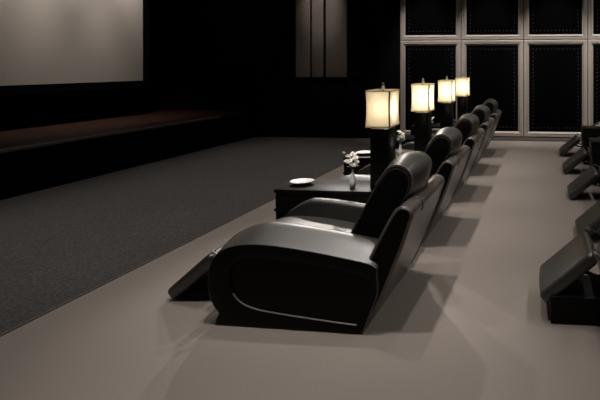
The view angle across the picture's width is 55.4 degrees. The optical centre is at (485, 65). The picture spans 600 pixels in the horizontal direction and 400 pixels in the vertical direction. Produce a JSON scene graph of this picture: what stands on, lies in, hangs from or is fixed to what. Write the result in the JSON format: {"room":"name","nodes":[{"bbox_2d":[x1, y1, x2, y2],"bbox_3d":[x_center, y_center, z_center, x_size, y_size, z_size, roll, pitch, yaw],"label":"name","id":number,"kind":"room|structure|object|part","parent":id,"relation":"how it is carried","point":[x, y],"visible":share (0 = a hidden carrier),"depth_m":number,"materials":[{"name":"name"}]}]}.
{"room":"auditorium","nodes":[
{"label":"auditorium","id":0,"kind":"room"},
{"bbox_2d":[0,88,140,124],"bbox_3d":[-8.163,-0.575,5.141,0.100,4.150,12.540,0,0,6],"label":"wall","id":1,"kind":"structure","parent":0,"point":[23,108],"depth_m":9.42,"materials":[{"name":"black paint"}]},
{"bbox_2d":[0,141,599,399],"bbox_3d":[-1.548,1.550,4.454,13.200,0.100,12.540,0,0,6],"label":"floor","id":2,"kind":"structure","parent":0,"point":[468,319],"depth_m":2.88,"materials":[{"name":"beige carpet"}]},
{"bbox_2d":[0,109,254,199],"bbox_3d":[-6.750,1.216,4.969,2.545,0.566,12.290,0,0,6],"label":"stage","id":3,"kind":"object","parent":2,"relation":"on","point":[35,156],"visible":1,"depth_m":7.59,"materials":[{"name":"black wood"}]},
{"bbox_2d":[0,0,149,114],"bbox_3d":[-7.012,-0.820,6.394,0.110,3.500,7.570,0,0,6],"label":"projection screen","id":4,"kind":"object","parent":3,"relation":"on","point":[47,46],"visible":1,"depth_m":8.54,"materials":[{"name":"fabric"}]},
{"bbox_2d":[0,164,343,336],"bbox_3d":[-2.527,1.496,4.530,0.018,0.007,12.290,0,0,6],"label":"edging","id":5,"kind":"object","parent":2,"relation":"on","point":[102,284],"visible":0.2,"depth_m":3.65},
{"bbox_2d":[0,137,369,333],"bbox_3d":[-4.016,1.497,4.700,2.980,0.006,12.320,0,0,6],"label":"carpet","id":6,"kind":"object","parent":2,"relation":"on","point":[60,243],"visible":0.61,"depth_m":5.30,"materials":[{"name":"grey carpet"}]},
{"bbox_2d":[168,151,444,333],"bbox_3d":[-1.185,1.030,3.434,1.681,0.940,0.940,0,0,7],"label":"recliner","id":7,"kind":"object","parent":2,"relation":"on","point":[326,265],"visible":1,"depth_m":2.99,"materials":[{"name":"black leather"}]},
{"bbox_3d":[-1.102,1.223,3.059,1.072,0.550,0.218,0,0,7],"label":"armrest","id":8,"kind":"part","parent":7,"relation":"part of","materials":[{"name":"black leather"}]},
{"bbox_3d":[-1.059,1.277,2.967,0.863,0.363,0.014,0,0,7],"label":"panel","id":9,"kind":"part","parent":7,"relation":"part of","materials":[{"name":"black leather"}]},
{"bbox_3d":[-1.145,1.176,3.429,1.026,0.254,0.498,0,0,7],"label":"seat","id":10,"kind":"part","parent":7,"relation":"part of","materials":[{"name":"black leather"}]},
{"bbox_3d":[-0.995,1.223,3.774,1.039,0.550,0.218,0,0,7],"label":"armrest","id":11,"kind":"part","parent":7,"relation":"part of","materials":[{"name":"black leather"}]},
{"bbox_3d":[-0.633,0.912,3.364,0.452,0.632,0.504,0,0,7],"label":"backrest","id":12,"kind":"part","parent":7,"relation":"part of","materials":[{"name":"black leather"}]},
{"bbox_2d":[274,179,372,219],"bbox_3d":[-1.088,1.222,4.119,1.056,0.554,0.380,0,0,6],"label":"side table","id":13,"kind":"object","parent":2,"relation":"on","point":[289,195],"visible":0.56,"depth_m":3.98,"materials":[{"name":"black paint"}]},
{"bbox_3d":[-1.085,1.105,4.119,1.046,0.020,0.376,0,0,6],"label":"shelf rail","id":14,"kind":"part","parent":13,"relation":"part of","materials":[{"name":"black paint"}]},
{"bbox_2d":[290,178,313,184],"bbox_3d":[-1.469,0.930,4.154,0.184,0.028,0.184,0,0,6],"label":"dish","id":15,"kind":"object","parent":13,"relation":"on","point":[302,181],"visible":1,"depth_m":4.17,"materials":[{"name":"white ceramic"}]},
{"bbox_2d":[349,169,355,186],"bbox_3d":[-1.041,0.874,4.059,0.052,0.140,0.051,0,0,6],"label":"bud vase","id":16,"kind":"object","parent":13,"relation":"on","point":[352,182],"visible":1,"depth_m":4.04,"materials":[{"name":"white ceramic"}]},
{"bbox_2d":[342,151,358,168],"bbox_3d":[-1.056,0.740,4.054,0.141,0.151,0.096,0,0,6],"label":"flower bouquet","id":17,"kind":"object","parent":16,"relation":"in","point":[348,160],"visible":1,"depth_m":4.04,"materials":[{"name":"white plant"}]},
{"bbox_2d":[365,83,399,189],"bbox_3d":[-0.803,0.536,4.064,0.194,0.815,0.292,0,0,6],"label":"table lamp","id":18,"kind":"object","parent":13,"relation":"on","point":[382,105],"visible":0.94,"depth_m":3.96,"materials":[{"name":"beige fabric"}]},
{"bbox_3d":[-0.804,0.327,4.065,0.184,0.272,0.280,0,0,6],"label":"lamp shade","id":19,"kind":"part","parent":18,"relation":"part of","materials":[{"name":"beige fabric"}]},
{"bbox_3d":[-0.804,0.463,4.065,0.190,0.010,0.286,0,0,6],"label":"rim trim","id":20,"kind":"part","parent":18,"relation":"part of","materials":[{"name":"beige fabric"}]},
{"bbox_3d":[-0.804,0.191,4.065,0.190,0.010,0.286,0,0,6],"label":"rim trim","id":21,"kind":"part","parent":18,"relation":"part of","materials":[{"name":"beige fabric"}]},
{"bbox_3d":[-0.729,0.327,3.918,0.012,0.273,0.018,0,0,-39],"label":"corner trim","id":22,"kind":"part","parent":18,"relation":"part of","materials":[{"name":"beige fabric"}]},
{"bbox_2d":[343,151,405,175],"bbox_3d":[-0.944,1.222,5.512,1.056,0.554,0.380,0,0,6],"label":"side table","id":23,"kind":"object","parent":2,"relation":"on","point":[364,160],"visible":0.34,"depth_m":5.37,"materials":[{"name":"black paint"}]},
{"bbox_2d":[356,151,369,154],"bbox_3d":[-1.294,0.930,5.543,0.184,0.028,0.184,0,0,6],"label":"dish","id":24,"kind":"object","parent":23,"relation":"on","point":[358,152],"visible":0.85,"depth_m":5.56,"materials":[{"name":"white ceramic"}]},
{"bbox_2d":[398,143,402,155],"bbox_3d":[-0.897,0.874,5.452,0.052,0.140,0.051,0,0,6],"label":"bud vase","id":25,"kind":"object","parent":23,"relation":"on","point":[400,150],"visible":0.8,"depth_m":5.44,"materials":[{"name":"white ceramic"}]},
{"bbox_2d":[396,130,404,142],"bbox_3d":[-0.896,0.740,5.436,0.096,0.151,0.141,0,0,21],"label":"flower bouquet","id":26,"kind":"object","parent":25,"relation":"in","point":[402,136],"visible":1,"depth_m":5.43,"materials":[{"name":"white plant"}]},
{"bbox_2d":[411,78,434,151],"bbox_3d":[-0.658,0.536,5.456,0.194,0.815,0.292,0,0,6],"label":"table lamp","id":27,"kind":"object","parent":23,"relation":"on","point":[422,94],"visible":0.95,"depth_m":5.35,"materials":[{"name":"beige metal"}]},
{"bbox_3d":[-0.660,0.327,5.457,0.184,0.272,0.280,0,0,6],"label":"lamp shade","id":28,"kind":"part","parent":27,"relation":"part of","materials":[{"name":"beige fabric"}]},
{"bbox_3d":[-0.660,0.191,5.457,0.190,0.010,0.286,0,0,6],"label":"rim trim","id":29,"kind":"part","parent":27,"relation":"part of","materials":[{"name":"beige fabric"}]},
{"bbox_2d":[334,127,470,244],"bbox_3d":[-1.040,1.030,4.826,1.681,0.940,0.940,0,0,7],"label":"recliner","id":30,"kind":"object","parent":2,"relation":"on","point":[449,159],"visible":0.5,"depth_m":4.50,"materials":[{"name":"black leather"}]},
{"bbox_3d":[-0.957,1.223,4.452,1.072,0.550,0.218,0,0,7],"label":"armrest","id":31,"kind":"part","parent":30,"relation":"part of","materials":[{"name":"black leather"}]},
{"bbox_3d":[-0.850,1.223,5.166,1.039,0.550,0.218,0,0,7],"label":"armrest","id":32,"kind":"part","parent":30,"relation":"part of","materials":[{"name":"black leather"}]},
{"bbox_3d":[-0.488,0.912,4.756,0.452,0.632,0.504,0,0,7],"label":"backrest","id":33,"kind":"part","parent":30,"relation":"part of","materials":[{"name":"black leather"}]},
{"bbox_2d":[395,135,433,148],"bbox_3d":[-0.799,1.222,6.904,1.056,0.554,0.380,0,0,6],"label":"side table","id":34,"kind":"object","parent":2,"relation":"on","point":[408,138],"visible":0.02,"depth_m":6.76,"materials":[{"name":"black paint"}]},
{"bbox_2d":[438,76,455,128],"bbox_3d":[-0.513,0.536,6.849,0.194,0.815,0.292,0,0,6],"label":"table lamp","id":35,"kind":"object","parent":34,"relation":"on","point":[446,93],"visible":0.94,"depth_m":6.74,"materials":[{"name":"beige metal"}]},
{"bbox_3d":[-0.515,0.327,6.850,0.184,0.272,0.280,0,0,6],"label":"lamp shade","id":36,"kind":"part","parent":35,"relation":"part of","materials":[{"name":"beige fabric"}]},
{"bbox_2d":[410,124,454,134],"bbox_3d":[-0.654,1.222,8.297,1.056,0.554,0.380,0,0,6],"label":"side table","id":37,"kind":"object","parent":2,"relation":"on","point":[433,125],"visible":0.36,"depth_m":8.17,"materials":[{"name":"black paint"}]},
{"bbox_2d":[455,74,469,120],"bbox_3d":[-0.369,0.536,8.241,0.194,0.815,0.292,0,0,6],"label":"table lamp","id":38,"kind":"object","parent":37,"relation":"on","point":[462,91],"visible":0.9,"depth_m":8.13,"materials":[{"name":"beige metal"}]},
{"bbox_3d":[-0.371,0.327,8.242,0.184,0.272,0.280,0,0,6],"label":"lamp shade","id":39,"kind":"part","parent":38,"relation":"part of","materials":[{"name":"beige fabric"}]},
{"bbox_2d":[395,113,484,198],"bbox_3d":[-0.895,1.030,6.219,1.681,0.940,0.940,0,0,7],"label":"recliner","id":40,"kind":"object","parent":2,"relation":"on","point":[468,124],"visible":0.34,"depth_m":5.91,"materials":[{"name":"black leather"}]},
{"bbox_3d":[-0.813,1.223,5.845,1.072,0.550,0.218,0,0,7],"label":"armrest","id":41,"kind":"part","parent":40,"relation":"part of","materials":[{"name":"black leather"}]},
{"bbox_3d":[-0.706,1.223,6.559,1.039,0.550,0.218,0,0,7],"label":"armrest","id":42,"kind":"part","parent":40,"relation":"part of","materials":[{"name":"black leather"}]},
{"bbox_3d":[-0.344,0.912,6.149,0.452,0.632,0.504,0,0,7],"label":"backrest","id":43,"kind":"part","parent":40,"relation":"part of","materials":[{"name":"black leather"}]},
{"bbox_2d":[432,105,494,169],"bbox_3d":[-0.751,1.030,7.611,1.681,0.940,0.940,0,0,7],"label":"recliner","id":44,"kind":"object","parent":2,"relation":"on","point":[482,112],"visible":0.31,"depth_m":7.33,"materials":[{"name":"black leather"}]},
{"bbox_3d":[-0.561,1.223,7.951,1.039,0.550,0.218,0,0,7],"label":"armrest","id":45,"kind":"part","parent":44,"relation":"part of","materials":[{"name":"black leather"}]},
{"bbox_3d":[-0.199,0.912,7.542,0.452,0.632,0.504,0,0,7],"label":"backrest","id":46,"kind":"part","parent":44,"relation":"part of","materials":[{"name":"black leather"}]},
{"bbox_2d":[437,99,501,151],"bbox_3d":[-0.606,1.030,9.004,1.681,0.940,0.940,0,0,7],"label":"recliner","id":47,"kind":"object","parent":2,"relation":"on","point":[492,104],"visible":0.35,"depth_m":8.75,"materials":[{"name":"black leather"}]},
{"bbox_3d":[-0.054,0.912,8.934,0.452,0.632,0.504,0,0,7],"label":"backrest","id":48,"kind":"part","parent":47,"relation":"part of","materials":[{"name":"black leather"}]},
{"bbox_2d":[539,226,599,325],"bbox_3d":[1.169,1.030,3.186,1.681,0.940,0.940,0,0,6],"label":"recliner","id":49,"kind":"object","parent":2,"relation":"on","point":[573,296],"visible":1,"depth_m":3.05,"materials":[{"name":"black leather"}]},
{"bbox_3d":[1.209,1.176,3.182,1.026,0.254,0.498,0,0,6],"label":"seat","id":50,"kind":"part","parent":49,"relation":"part of","materials":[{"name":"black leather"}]},
{"bbox_2d":[559,121,599,155],"bbox_3d":[2.071,1.030,8.723,1.681,0.940,0.940,0,0,6],"label":"recliner","id":51,"kind":"object","parent":2,"relation":"on","point":[574,140],"visible":0.24,"depth_m":8.60,"materials":[{"name":"black leather"}]},
{"bbox_2d":[562,136,599,172],"bbox_3d":[1.927,1.030,7.330,1.681,0.940,0.940,0,0,6],"label":"recliner","id":52,"kind":"object","parent":2,"relation":"on","point":[581,154],"visible":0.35,"depth_m":7.21,"materials":[{"name":"black leather"}]},
{"bbox_2d":[567,163,599,198],"bbox_3d":[1.782,1.030,5.938,1.681,0.940,0.940,0,0,6],"label":"recliner","id":53,"kind":"object","parent":2,"relation":"on","point":[589,176],"visible":1,"depth_m":5.82,"materials":[{"name":"black leather"}]},
{"bbox_2d":[575,200,599,235],"bbox_3d":[1.637,1.030,4.545,1.681,0.940,0.940,0,0,6],"label":"recliner","id":54,"kind":"object","parent":2,"relation":"on","point":[591,217],"visible":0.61,"depth_m":4.53,"materials":[{"name":"black leather"}]},
{"bbox_2d":[581,125,599,164],"bbox_3d":[2.001,1.222,8.021,1.056,0.554,0.380,0,0,6],"label":"side table","id":55,"kind":"object","parent":2,"relation":"on","point":[587,132],"visible":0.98,"depth_m":7.89,"materials":[{"name":"black paint"}]},
{"bbox_2d":[589,138,599,185],"bbox_3d":[1.857,1.222,6.629,1.056,0.554,0.380,0,0,6],"label":"side table","id":56,"kind":"object","parent":2,"relation":"on","point":[594,143],"visible":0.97,"depth_m":6.50,"materials":[{"name":"black paint"}]},
{"bbox_2d":[141,0,599,137],"bbox_3d":[-0.906,-0.575,10.640,13.200,4.150,0.100,0,0,6],"label":"wall","id":57,"kind":"structure","parent":0,"point":[205,54],"depth_m":11.00,"materials":[{"name":"black paint"}]},
{"bbox_2d":[279,0,294,76],"bbox_3d":[-4.171,-1.200,10.899,0.310,2.860,0.060,0,0,6],"label":"trim","id":58,"kind":"structure","parent":57,"relation":"attached to","point":[286,7],"depth_m":10.87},
{"bbox_2d":[296,0,310,76],"bbox_3d":[-3.813,-1.200,10.862,0.310,2.860,0.060,0,0,6],"label":"wall panel","id":59,"kind":"object","parent":57,"relation":"attached to","point":[303,7],"depth_m":10.83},
{"bbox_2d":[312,0,323,76],"bbox_3d":[-3.495,-1.200,10.829,0.250,2.860,0.060,0,0,6],"label":"wall panel","id":60,"kind":"object","parent":57,"relation":"attached to","point":[317,5],"depth_m":10.80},
{"bbox_2d":[326,0,347,76],"bbox_3d":[-3.097,-1.200,10.788,0.450,2.860,0.060,0,0,6],"label":"wall panel","id":61,"kind":"object","parent":57,"relation":"attached to","point":[336,10],"depth_m":10.76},
{"bbox_2d":[400,40,460,134],"bbox_3d":[-1.131,0.447,10.589,1.250,1.929,0.047,0,0,6],"label":"wall panel","id":62,"kind":"object","parent":57,"relation":"attached to","point":[432,61],"visible":0.56,"depth_m":10.60,"materials":[{"name":"black fabric"}]},
{"bbox_2d":[400,0,460,39],"bbox_3d":[-1.131,-1.490,10.589,1.250,1.929,0.047,0,0,6],"label":"wall panel","id":63,"kind":"object","parent":57,"relation":"attached to","point":[419,19],"visible":1,"depth_m":10.59,"materials":[{"name":"black leather"}]},
{"bbox_2d":[461,40,522,136],"bbox_3d":[0.124,0.447,10.459,1.250,1.929,0.047,0,0,6],"label":"wall panel","id":64,"kind":"object","parent":57,"relation":"attached to","point":[494,68],"visible":0.81,"depth_m":10.45,"materials":[{"name":"black leather"}]},
{"bbox_2d":[461,0,522,39],"bbox_3d":[0.124,-1.490,10.459,1.250,1.929,0.047,0,0,6],"label":"wall panel","id":65,"kind":"object","parent":57,"relation":"attached to","point":[480,19],"visible":1,"depth_m":10.46,"materials":[{"name":"black leather"}]},
{"bbox_2d":[491,137,580,141],"bbox_3d":[1.882,1.462,10.283,7.580,0.075,0.035,0,0,6],"label":"baseboard","id":66,"kind":"structure","parent":57,"relation":"attached to","point":[493,138],"depth_m":10.37,"materials":[{"name":"wood"}]},
{"bbox_2d":[524,40,586,136],"bbox_3d":[1.379,0.447,10.328,1.250,1.929,0.047,0,0,6],"label":"wall panel","id":67,"kind":"object","parent":57,"relation":"attached to","point":[555,71],"visible":1,"depth_m":10.33,"materials":[{"name":"black leather"}]},
{"bbox_2d":[524,0,586,39],"bbox_3d":[1.379,-1.490,10.328,1.250,1.929,0.047,0,0,6],"label":"wall panel","id":68,"kind":"object","parent":57,"relation":"attached to","point":[543,19],"visible":1,"depth_m":10.33,"materials":[{"name":"black leather"}]},
{"bbox_2d":[588,40,599,125],"bbox_3d":[2.634,0.447,10.198,1.250,1.929,0.047,0,0,6],"label":"wall panel","id":69,"kind":"object","parent":57,"relation":"attached to","point":[593,45],"visible":0.85,"depth_m":10.25,"materials":[{"name":"black leather"}]},
{"bbox_2d":[588,0,599,38],"bbox_3d":[2.634,-1.490,10.198,1.250,1.929,0.047,0,0,6],"label":"wall panel","id":70,"kind":"object","parent":57,"relation":"attached to","point":[593,5],"visible":1,"depth_m":10.25,"materials":[{"name":"black leather"}]}
]}

